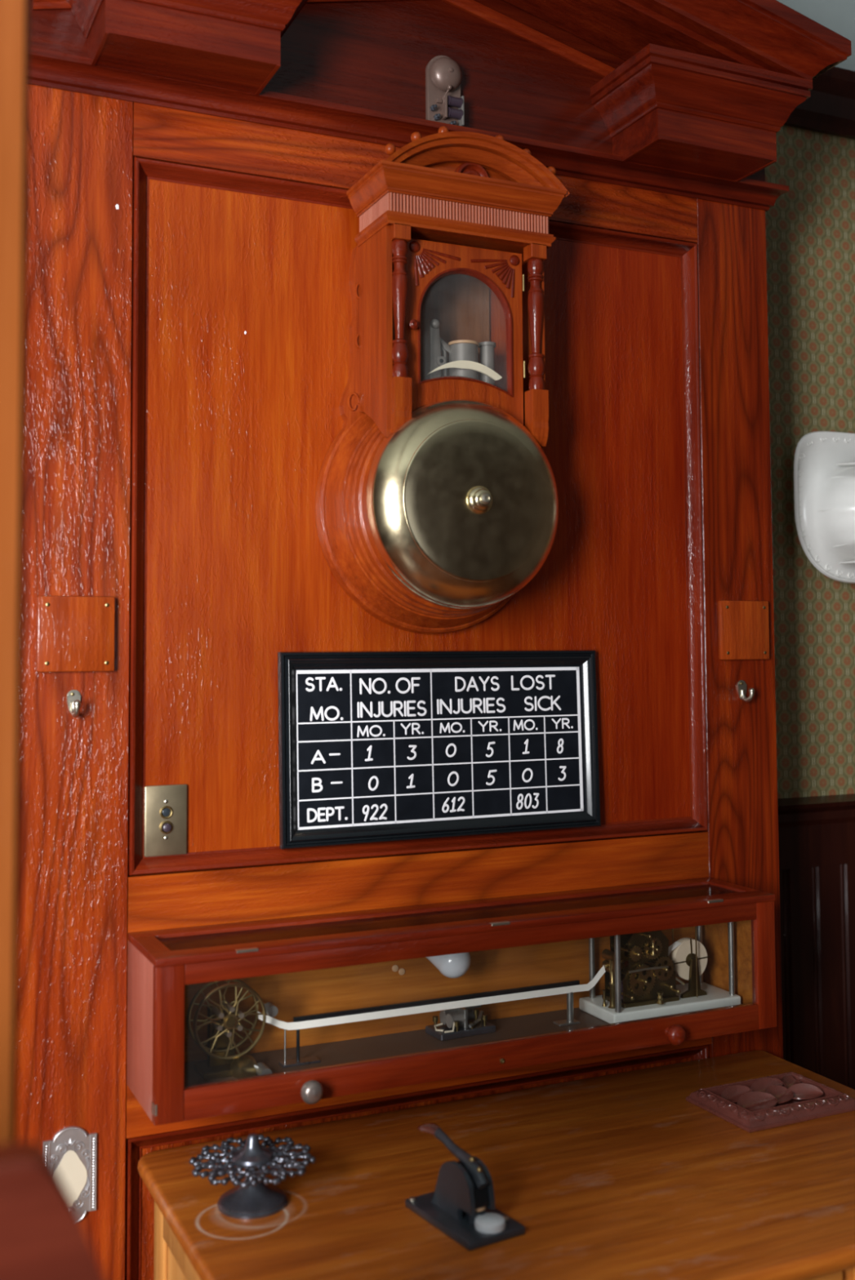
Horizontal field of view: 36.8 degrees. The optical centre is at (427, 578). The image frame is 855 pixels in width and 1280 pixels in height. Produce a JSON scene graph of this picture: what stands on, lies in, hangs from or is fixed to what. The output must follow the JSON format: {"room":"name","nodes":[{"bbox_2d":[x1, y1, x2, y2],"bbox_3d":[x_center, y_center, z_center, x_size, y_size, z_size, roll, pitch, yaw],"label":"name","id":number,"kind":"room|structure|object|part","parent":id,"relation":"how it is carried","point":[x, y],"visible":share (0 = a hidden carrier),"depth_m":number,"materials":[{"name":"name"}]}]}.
{"room":"emergency services station","nodes":[
{"label":"emergency services station","id":0,"kind":"room"},
{"bbox_2d":[764,124,854,799],"bbox_3d":[0.026,0.294,2.656,5.400,2.860,0.100,1,-4,-25],"label":"wall","id":1,"kind":"structure","parent":0,"point":[810,227],"depth_m":3.04,"materials":[{"name":"paper"}]},
{"bbox_2d":[17,0,851,1279],"bbox_3d":[0.035,0.236,2.337,1.564,2.942,0.492,1,-4,-25],"label":"surround","id":2,"kind":"object","parent":1,"relation":"attached to","point":[193,224],"visible":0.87,"depth_m":2.26,"materials":[{"name":"brown wood"}]},
{"bbox_2d":[43,1125,97,1220],"bbox_3d":[-0.559,0.936,2.014,0.082,0.150,0.008,1,-4,-25],"label":"plate","id":3,"kind":"object","parent":2,"relation":"attached to","point":[73,1153],"visible":0.58,"depth_m":2.02,"materials":[{"name":"grey metal"}]},
{"bbox_2d":[66,689,80,717],"bbox_3d":[-0.559,0.199,2.044,0.021,0.044,0.037,1,-4,-25],"label":"coat hook","id":4,"kind":"object","parent":2,"relation":"attached to","point":[73,696],"visible":1,"depth_m":2.05,"materials":[{"name":"silver metal"}]},
{"bbox_2d":[36,595,115,672],"bbox_3d":[-0.562,0.089,2.059,0.121,0.121,0.015,1,-4,-25],"label":"cover plate","id":5,"kind":"object","parent":2,"relation":"attached to","point":[75,633],"visible":1,"depth_m":2.05,"materials":[{"name":"brown wood"}]},
{"bbox_3d":[-0.472,1.236,2.060,0.028,0.674,0.022,1,-4,-25],"label":"moulding","id":6,"kind":"part","parent":2,"relation":"part of","materials":[{"name":"brown wood"}]},
{"bbox_3d":[-0.476,-0.111,2.127,0.028,1.186,0.022,1,-4,-25],"label":"panel moulding","id":7,"kind":"part","parent":2,"relation":"part of","materials":[{"name":"brown wood"}]},
{"bbox_2d":[143,783,186,857],"bbox_3d":[-0.430,0.399,2.120,0.071,0.116,0.017,1,-4,-25],"label":"switch","id":8,"kind":"object","parent":2,"relation":"attached to","point":[165,820],"visible":1,"depth_m":2.12,"materials":[{"name":"gold metal"}]},
{"bbox_3d":[-0.390,-0.941,2.094,0.382,0.092,0.205,1,-4,-25],"label":"crown moulding","id":9,"kind":"part","parent":2,"relation":"part of","materials":[{"name":"brown wood"}]},
{"bbox_3d":[-0.305,-1.012,2.243,0.735,0.193,0.014,1,-4,-25],"label":"tympanum moulding","id":10,"kind":"part","parent":2,"relation":"part of","materials":[{"name":"brown wood"}]},
{"bbox_3d":[-0.015,-0.804,2.490,1.564,0.047,0.284,1,-4,-25],"label":"necking cornice","id":11,"kind":"part","parent":2,"relation":"part of","materials":[{"name":"brown wood"}]},
{"bbox_3d":[0.005,-0.739,2.443,1.145,0.094,0.120,1,-4,-25],"label":"rail","id":12,"kind":"part","parent":2,"relation":"part of","materials":[{"name":"brown wood"}]},
{"bbox_3d":[0.015,1.248,2.335,1.145,0.678,0.070,1,-4,-25],"label":"panel","id":13,"kind":"part","parent":2,"relation":"part of","materials":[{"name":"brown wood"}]},
{"bbox_3d":[0.027,-0.679,2.392,1.141,0.028,0.022,1,-4,-25],"label":"panel moulding","id":14,"kind":"part","parent":2,"relation":"part of","materials":[{"name":"brown wood"}]},
{"bbox_3d":[0.009,-0.098,2.406,1.145,1.190,0.082,1,-4,-25],"label":"field panel","id":15,"kind":"part","parent":2,"relation":"part of","materials":[{"name":"brown wood"}]},
{"bbox_3d":[0.032,0.923,2.311,1.141,0.028,0.022,1,-4,-25],"label":"moulding","id":16,"kind":"part","parent":2,"relation":"part of","materials":[{"name":"brown wood"}]},
{"bbox_3d":[0.034,0.478,2.327,1.141,0.028,0.022,1,-4,-25],"label":"panel moulding","id":17,"kind":"part","parent":2,"relation":"part of","materials":[{"name":"brown wood"}]},
{"bbox_3d":[0.013,0.703,2.361,1.145,0.413,0.120,1,-4,-25],"label":"rail","id":18,"kind":"part","parent":2,"relation":"part of","materials":[{"name":"brown wood"}]},
{"bbox_2d":[277,649,600,849],"bbox_3d":[0.036,0.299,2.330,0.632,0.334,0.030,1,-4,-25],"label":"board","id":19,"kind":"object","parent":2,"relation":"attached to","point":[374,746],"visible":1,"depth_m":2.32,"materials":[{"name":"black paint"}]},
{"bbox_3d":[-0.238,0.293,2.204,0.029,0.334,0.019,1,-6,-25],"label":"frame","id":20,"kind":"part","parent":19,"relation":"part of","materials":[{"name":"black paint"}]},
{"bbox_3d":[0.033,0.147,2.343,0.632,0.029,0.019,1,-6,-25],"label":"frame","id":21,"kind":"part","parent":19,"relation":"part of","materials":[{"name":"black paint"}]},
{"bbox_3d":[0.039,0.451,2.316,0.632,0.029,0.019,1,-6,-25],"label":"frame","id":22,"kind":"part","parent":19,"relation":"part of","materials":[{"name":"black paint"}]},
{"bbox_3d":[0.310,0.304,2.455,0.029,0.334,0.019,1,-6,-25],"label":"frame","id":23,"kind":"part","parent":19,"relation":"part of","materials":[{"name":"black paint"}]},
{"bbox_2d":[315,125,568,633],"bbox_3d":[0.051,-0.345,2.268,0.447,0.881,0.230,1,-4,-25],"label":"gong","id":24,"kind":"object","parent":2,"relation":"attached to","point":[437,500],"visible":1,"depth_m":2.23,"materials":[{"name":"brown wood"}]},
{"bbox_3d":[-0.091,-0.418,2.236,0.011,0.364,0.128,1,-4,-25],"label":"panel","id":25,"kind":"part","parent":24,"relation":"part of","materials":[{"name":"brown wood"}]},
{"bbox_3d":[-0.025,-0.435,2.209,0.017,0.017,0.015,1,-4,-25],"label":"door knob","id":26,"kind":"part","parent":24,"relation":"part of","materials":[{"name":"brown wood"}]},
{"bbox_3d":[0.016,-0.394,2.282,0.028,0.133,0.018,1,-4,-25],"label":"hammer lever","id":27,"kind":"part","parent":24,"relation":"part of","materials":[{"name":"grey paint"}]},
{"bbox_3d":[0.033,-0.390,2.306,0.041,0.088,0.011,1,-4,-25],"label":"trip lever","id":28,"kind":"part","parent":24,"relation":"part of","materials":[{"name":"grey paint"}]},
{"bbox_3d":[0.049,-0.605,2.301,0.328,0.021,0.148,1,-4,-25],"label":"bed moulding","id":29,"kind":"part","parent":24,"relation":"part of","materials":[{"name":"brown wood"}]},
{"bbox_3d":[0.052,-0.671,2.298,0.358,0.044,0.163,1,-4,-25],"label":"cornice","id":30,"kind":"part","parent":24,"relation":"part of","materials":[{"name":"brown wood"}]},
{"bbox_3d":[0.062,-0.425,2.265,0.231,0.321,0.016,1,-4,-25],"label":"glazed door","id":31,"kind":"part","parent":24,"relation":"part of","materials":[{"name":"brown wood"}]},
{"bbox_3d":[0.067,-0.372,2.286,0.146,0.031,0.004,1,-4,-25],"label":"striker plate","id":32,"kind":"part","parent":24,"relation":"part of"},
{"bbox_3d":[0.067,-0.727,2.284,0.348,0.068,0.018,1,-4,-25],"label":"arch panel","id":33,"kind":"part","parent":24,"relation":"part of","materials":[{"name":"brown wood"}]},
{"bbox_3d":[0.078,-0.715,2.259,0.307,0.076,0.021,1,-4,-25],"label":"arch moulding","id":34,"kind":"part","parent":24,"relation":"part of","materials":[{"name":"brown wood"}]},
{"bbox_3d":[0.181,-0.412,2.361,0.005,0.364,0.128,1,-4,-25],"label":"panel","id":35,"kind":"part","parent":24,"relation":"part of","materials":[{"name":"brown wood"}]},
{"bbox_2d":[425,55,463,126],"bbox_3d":[0.035,-0.902,2.378,0.067,0.138,0.041,1,-4,-25],"label":"bell","id":36,"kind":"object","parent":2,"relation":"on","point":[444,104],"visible":0.99,"depth_m":2.37,"materials":[{"name":"beige paint"}]},
{"bbox_3d":[0.032,-0.878,2.374,0.031,0.059,0.015,-2,-4,24],"label":"hammer arm","id":37,"kind":"part","parent":36,"relation":"part of","materials":[{"name":"beige paint"}]},
{"bbox_2d":[127,877,776,1125],"bbox_3d":[0.085,0.706,2.199,1.144,0.263,0.233,1,-4,-25],"label":"case","id":38,"kind":"object","parent":2,"relation":"attached to","point":[335,962],"visible":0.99,"depth_m":2.17,"materials":[{"name":"brown wood"}]},
{"bbox_3d":[-0.383,0.688,1.903,0.044,0.228,0.018,1,-4,-25],"label":"frame","id":39,"kind":"part","parent":38,"relation":"part of","materials":[{"name":"brown wood"}]},
{"bbox_2d":[186,978,271,1080],"bbox_3d":[-0.317,0.716,2.033,0.118,0.158,0.100,1,-4,-25],"label":"reel","id":40,"kind":"object","parent":38,"relation":"in","point":[222,1023],"visible":0.94,"depth_m":2.03,"materials":[{"name":"gold metal"}]},
{"bbox_2d":[230,1053,257,1079],"bbox_3d":[-0.293,0.774,2.024,0.044,0.041,0.034,-2,-3,21],"label":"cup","id":41,"kind":"object","parent":40,"relation":"on","point":[242,1065],"depth_m":2.02,"materials":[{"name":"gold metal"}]},
{"bbox_3d":[-0.178,0.783,1.964,0.035,0.035,0.034,1,-4,-25],"label":"knob","id":42,"kind":"part","parent":38,"relation":"part of","materials":[{"name":"metal"}]},
{"bbox_2d":[256,979,579,1067],"bbox_3d":[-0.006,0.743,2.221,0.589,0.099,0.094,1,-4,-25],"label":"guide","id":43,"kind":"object","parent":38,"relation":"on","point":[271,1010],"visible":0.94,"depth_m":2.18,"materials":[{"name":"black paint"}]},
{"bbox_3d":[-0.210,0.757,2.090,0.005,0.053,0.005,1,-4,-25],"label":"guide post","id":44,"kind":"part","parent":43,"relation":"part of","materials":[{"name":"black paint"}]},
{"bbox_2d":[257,964,604,1030],"bbox_3d":[0.025,0.717,2.198,0.652,0.040,0.006,1,-4,-25],"label":"tape","id":45,"kind":"object","parent":43,"relation":"attached to","point":[536,993],"visible":0.96,"depth_m":2.19,"materials":[{"name":"white paper"}]},
{"bbox_3d":[0.028,0.727,2.207,0.540,0.014,0.006,1,-4,-25],"label":"guide rail","id":46,"kind":"part","parent":43,"relation":"part of","materials":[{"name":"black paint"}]},
{"bbox_3d":[0.255,0.767,2.304,0.012,0.053,0.012,1,-4,-25],"label":"guide post","id":47,"kind":"part","parent":43,"relation":"part of","materials":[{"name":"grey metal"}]},
{"bbox_3d":[0.044,0.587,2.294,1.142,0.012,0.039,1,-4,-25],"label":"lid rail","id":48,"kind":"part","parent":38,"relation":"part of","materials":[{"name":"brown wood"}]},
{"bbox_2d":[391,952,470,977],"bbox_3d":[0.010,0.652,2.243,0.137,0.085,0.061,-2,-4,26],"label":"light bulb","id":49,"kind":"object","parent":38,"relation":"attached to","point":[456,965],"visible":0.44,"depth_m":2.20,"materials":[{"name":"white glass"}]},
{"bbox_3d":[0.034,0.661,2.236,0.089,0.061,0.060,-3,-4,40],"label":"globe","id":50,"kind":"part","parent":49,"relation":"part of"},
{"bbox_3d":[0.080,0.583,2.225,1.082,0.002,0.115,1,-4,-25],"label":"lid glass","id":51,"kind":"part","parent":38,"relation":"part of","materials":[{"name":"clear glass"}]},
{"bbox_2d":[425,1004,495,1041],"bbox_3d":[0.058,0.772,2.250,0.112,0.044,0.063,1,-4,-29],"label":"telegraph relay","id":52,"kind":"object","parent":38,"relation":"on","point":[461,1022],"visible":0.98,"depth_m":2.23,"materials":[{"name":"metal"}]},
{"bbox_3d":[0.014,0.774,2.250,0.010,0.016,0.010,1,-4,-25],"label":"binding post","id":53,"kind":"part","parent":52,"relation":"part of","materials":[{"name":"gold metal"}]},
{"bbox_3d":[0.051,0.773,2.220,0.010,0.016,0.010,1,-4,-25],"label":"binding post","id":54,"kind":"part","parent":52,"relation":"part of","materials":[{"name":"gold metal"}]},
{"bbox_3d":[0.077,0.776,2.234,0.010,0.010,0.010,1,-4,-25],"label":"binding post","id":55,"kind":"part","parent":52,"relation":"part of","materials":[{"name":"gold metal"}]},
{"bbox_3d":[0.085,0.769,2.257,0.010,0.026,0.010,1,-4,-25],"label":"binding post","id":56,"kind":"part","parent":52,"relation":"part of","materials":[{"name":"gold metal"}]},
{"bbox_3d":[0.100,0.773,2.251,0.010,0.018,0.010,1,-4,-25],"label":"binding post","id":57,"kind":"part","parent":52,"relation":"part of","materials":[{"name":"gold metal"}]},
{"bbox_3d":[0.111,0.578,2.150,1.142,0.012,0.047,1,-4,-25],"label":"lid frame","id":58,"kind":"part","parent":38,"relation":"part of","materials":[{"name":"brown wood"}]},
{"bbox_3d":[0.117,0.690,2.134,1.057,0.153,0.002,1,-4,-25],"label":"glass","id":59,"kind":"part","parent":38,"relation":"part of","materials":[{"name":"clear glass"}]},
{"bbox_3d":[0.117,0.599,2.138,1.057,0.030,0.018,1,-4,-25],"label":"frame rail","id":60,"kind":"part","parent":38,"relation":"part of","materials":[{"name":"brown wood"}]},
{"bbox_3d":[0.118,0.789,2.128,1.057,0.045,0.018,1,-4,-25],"label":"frame rail","id":61,"kind":"part","parent":38,"relation":"part of","materials":[{"name":"brown wood"}]},
{"bbox_2d":[578,921,740,1023],"bbox_3d":[0.432,0.702,2.397,0.279,0.196,0.122,1,-4,-25],"label":"register","id":62,"kind":"object","parent":38,"relation":"in","point":[646,988],"visible":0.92,"depth_m":2.35,"materials":[{"name":"gold metal"}]},
{"bbox_3d":[0.305,0.692,2.394,0.011,0.174,0.011,1,-4,-25],"label":"corner post","id":63,"kind":"part","parent":62,"relation":"part of","materials":[{"name":"grey metal"}]},
{"bbox_3d":[0.339,0.686,2.298,0.011,0.174,0.011,1,-4,-25],"label":"corner post","id":64,"kind":"part","parent":62,"relation":"part of","materials":[{"name":"grey metal"}]},
{"bbox_3d":[0.380,0.705,2.406,0.114,0.132,0.003,1,-4,-25],"label":"frame plate","id":65,"kind":"part","parent":62,"relation":"part of","materials":[{"name":"gold metal"}]},
{"bbox_3d":[0.393,0.773,2.375,0.120,0.008,0.075,1,-4,-25],"label":"bed plate","id":66,"kind":"part","parent":62,"relation":"part of","materials":[{"name":"gold metal"}]},
{"bbox_3d":[0.405,0.702,2.351,0.114,0.132,0.003,1,-4,-25],"label":"frame plate","id":67,"kind":"part","parent":62,"relation":"part of","materials":[{"name":"gold metal"}]},
{"bbox_3d":[0.465,0.693,2.440,0.003,0.174,0.003,0,-3,-2],"label":"roll rod","id":68,"kind":"part","parent":62,"relation":"part of","materials":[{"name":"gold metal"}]},
{"bbox_3d":[0.500,0.691,2.394,0.003,0.174,0.003,-3,-4,43],"label":"roll rod","id":69,"kind":"part","parent":62,"relation":"part of","materials":[{"name":"grey metal"}]},
{"bbox_3d":[0.528,0.696,2.499,0.011,0.174,0.011,1,-4,-25],"label":"corner post","id":70,"kind":"part","parent":62,"relation":"part of","materials":[{"name":"grey metal"}]},
{"bbox_3d":[0.569,0.691,2.410,0.011,0.174,0.011,1,-4,-25],"label":"corner post","id":71,"kind":"part","parent":62,"relation":"part of","materials":[{"name":"grey metal"}]},
{"bbox_3d":[0.431,0.795,2.243,0.035,0.035,0.034,1,-4,-25],"label":"knob","id":72,"kind":"part","parent":38,"relation":"part of","materials":[{"name":"brown wood"}]},
{"bbox_3d":[0.363,-0.999,2.549,0.735,0.193,0.014,1,-4,-25],"label":"tympanum moulding","id":73,"kind":"part","parent":2,"relation":"part of","materials":[{"name":"brown wood"}]},
{"bbox_3d":[0.427,-1.099,2.453,0.767,0.268,0.232,1,-4,-25],"label":"raking cornice","id":74,"kind":"part","parent":2,"relation":"part of","materials":[{"name":"brown wood"}]},
{"bbox_3d":[0.537,-0.090,2.591,0.028,1.186,0.022,1,-4,-25],"label":"panel moulding","id":75,"kind":"part","parent":2,"relation":"part of","materials":[{"name":"brown wood"}]},
{"bbox_3d":[0.540,1.256,2.524,0.028,0.674,0.022,1,-4,-25],"label":"moulding","id":76,"kind":"part","parent":2,"relation":"part of","materials":[{"name":"brown wood"}]},
{"bbox_3d":[0.535,-0.922,2.518,0.378,0.092,0.205,1,-4,-25],"label":"crown moulding","id":77,"kind":"part","parent":2,"relation":"part of","materials":[{"name":"brown wood"}]},
{"bbox_2d":[717,600,768,659],"bbox_3d":[0.642,0.105,2.611,0.121,0.120,0.015,1,-4,-25],"label":"cover plate","id":78,"kind":"object","parent":2,"relation":"attached to","point":[743,631],"visible":1,"depth_m":2.60,"materials":[{"name":"brown wood"}]},
{"bbox_2d":[736,680,754,702],"bbox_3d":[0.643,0.227,2.595,0.021,0.044,0.037,1,-4,-25],"label":"coat hook","id":79,"kind":"object","parent":2,"relation":"attached to","point":[741,686],"visible":1,"depth_m":2.60,"materials":[{"name":"silver metal"}]},
{"bbox_3d":[0.637,0.226,2.608,0.021,0.040,0.004,1,-4,-25],"label":"hook plate","id":80,"kind":"part","parent":79,"relation":"part of","materials":[{"name":"silver metal"}]},
{"bbox_2d":[777,793,854,870],"bbox_3d":[0.058,0.567,2.574,5.398,0.157,0.046,1,-4,-25],"label":"trim","id":81,"kind":"structure","parent":1,"relation":"attached to","point":[815,831],"depth_m":2.96,"materials":[{"name":"brown wood"}]},
{"bbox_2d":[778,862,854,1089],"bbox_3d":[0.015,1.106,2.538,5.291,0.926,0.019,1,-4,-25],"label":"wainscoting","id":82,"kind":"structure","parent":1,"relation":"attached to","point":[817,904],"depth_m":2.95,"materials":[{"name":"brown wood"}]},
{"bbox_2d":[783,66,854,139],"bbox_3d":[0.050,-1.164,2.667,5.398,0.137,0.063,1,-4,-25],"label":"trim","id":83,"kind":"structure","parent":1,"relation":"attached to","point":[829,109],"depth_m":3.08,"materials":[{"name":"brown wood"}]},
{"bbox_2d":[793,431,854,583],"bbox_3d":[1.028,-0.169,2.975,0.356,0.355,0.206,1,-4,-25],"label":"helmet","id":84,"kind":"object","parent":1,"relation":"hanging from","point":[824,462],"visible":1,"depth_m":2.96,"materials":[{"name":"white plastic"}]},
{"bbox_2d":[776,0,854,71],"bbox_3d":[0.016,-1.328,2.749,5.400,0.388,0.096,1,-4,-25],"label":"ceiling","id":85,"kind":"structure","parent":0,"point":[837,15],"depth_m":3.15,"materials":[{"name":"grey paint"}]},
{"bbox_3d":[1.035,1.619,0.396,5.400,0.050,5.000,1,-4,-25],"label":"floor","id":86,"kind":"structure","parent":0,"visible":0},
{"bbox_2d":[0,0,30,1144],"bbox_3d":[-0.367,0.011,1.040,0.072,3.250,0.065,1,-4,-25],"label":"trim","id":87,"kind":"structure","parent":86,"relation":"on","point":[15,15],"depth_m":1.03,"materials":[{"name":"brown wood"}]},
{"bbox_2d":[0,1141,105,1279],"bbox_3d":[-0.326,0.963,0.444,0.520,1.280,0.480,1,-4,-25],"label":"chair","id":88,"kind":"object","parent":86,"relation":"on","point":[43,1236],"visible":1,"depth_m":0.75,"materials":[{"name":"red leather"}]},
{"bbox_2d":[137,1049,854,1279],"bbox_3d":[0.258,1.298,1.960,1.254,0.775,0.742,1,-4,-25],"label":"writing desk","id":89,"kind":"object","parent":86,"relation":"on","point":[615,1176],"visible":0.87,"depth_m":1.90,"materials":[{"name":"brown wood"}]},
{"bbox_3d":[-0.415,1.271,1.993,0.008,0.630,0.060,1,-4,-25],"label":"frame","id":90,"kind":"part","parent":89,"relation":"part of","materials":[{"name":"brown wood"}]},
{"bbox_3d":[-0.277,1.255,1.724,0.018,0.640,0.675,1,-4,-25],"label":"panel","id":91,"kind":"part","parent":89,"relation":"part of","materials":[{"name":"brown wood"}]},
{"bbox_3d":[-0.290,0.971,1.735,0.008,0.060,0.543,1,-4,-25],"label":"frame","id":92,"kind":"part","parent":89,"relation":"part of","materials":[{"name":"brown wood"}]},
{"bbox_2d":[189,1133,315,1219],"bbox_3d":[-0.254,0.858,1.869,0.183,0.099,0.183,1,-4,-25],"label":"rack","id":93,"kind":"object","parent":89,"relation":"on","point":[254,1197],"visible":1,"depth_m":1.85,"materials":[{"name":"metal"}]},
{"bbox_2d":[404,1123,524,1250],"bbox_3d":[0.043,0.850,1.825,0.094,0.106,0.197,2,-4,-32],"label":"press","id":94,"kind":"object","parent":89,"relation":"on","point":[461,1205],"visible":1,"depth_m":1.78,"materials":[{"name":"black metal"}]},
{"bbox_3d":[0.048,0.821,1.819,0.017,0.048,0.122,2,-4,-31],"label":"lever arm","id":95,"kind":"part","parent":94,"relation":"part of","materials":[{"name":"black metal"}]},
{"bbox_3d":[0.051,0.897,1.810,0.094,0.011,0.166,2,-4,-32],"label":"plate","id":96,"kind":"part","parent":94,"relation":"part of","materials":[{"name":"black metal"}]},
{"bbox_2d":[685,1071,854,1133],"bbox_3d":[0.606,0.911,2.258,0.249,0.028,0.176,1,-4,-25],"label":"tray","id":97,"kind":"object","parent":89,"relation":"on","point":[772,1101],"visible":1,"depth_m":2.23,"materials":[{"name":"brown leather"}]},
{"bbox_3d":[0.395,0.981,1.676,0.370,0.085,0.012,1,-4,-25],"label":"drawer","id":98,"kind":"part","parent":89,"relation":"part of","materials":[{"name":"brown wood"}]},
{"bbox_3d":[0.748,0.988,1.837,0.355,0.085,0.012,1,-4,-25],"label":"drawer","id":99,"kind":"part","parent":89,"relation":"part of","materials":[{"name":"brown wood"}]}
]}

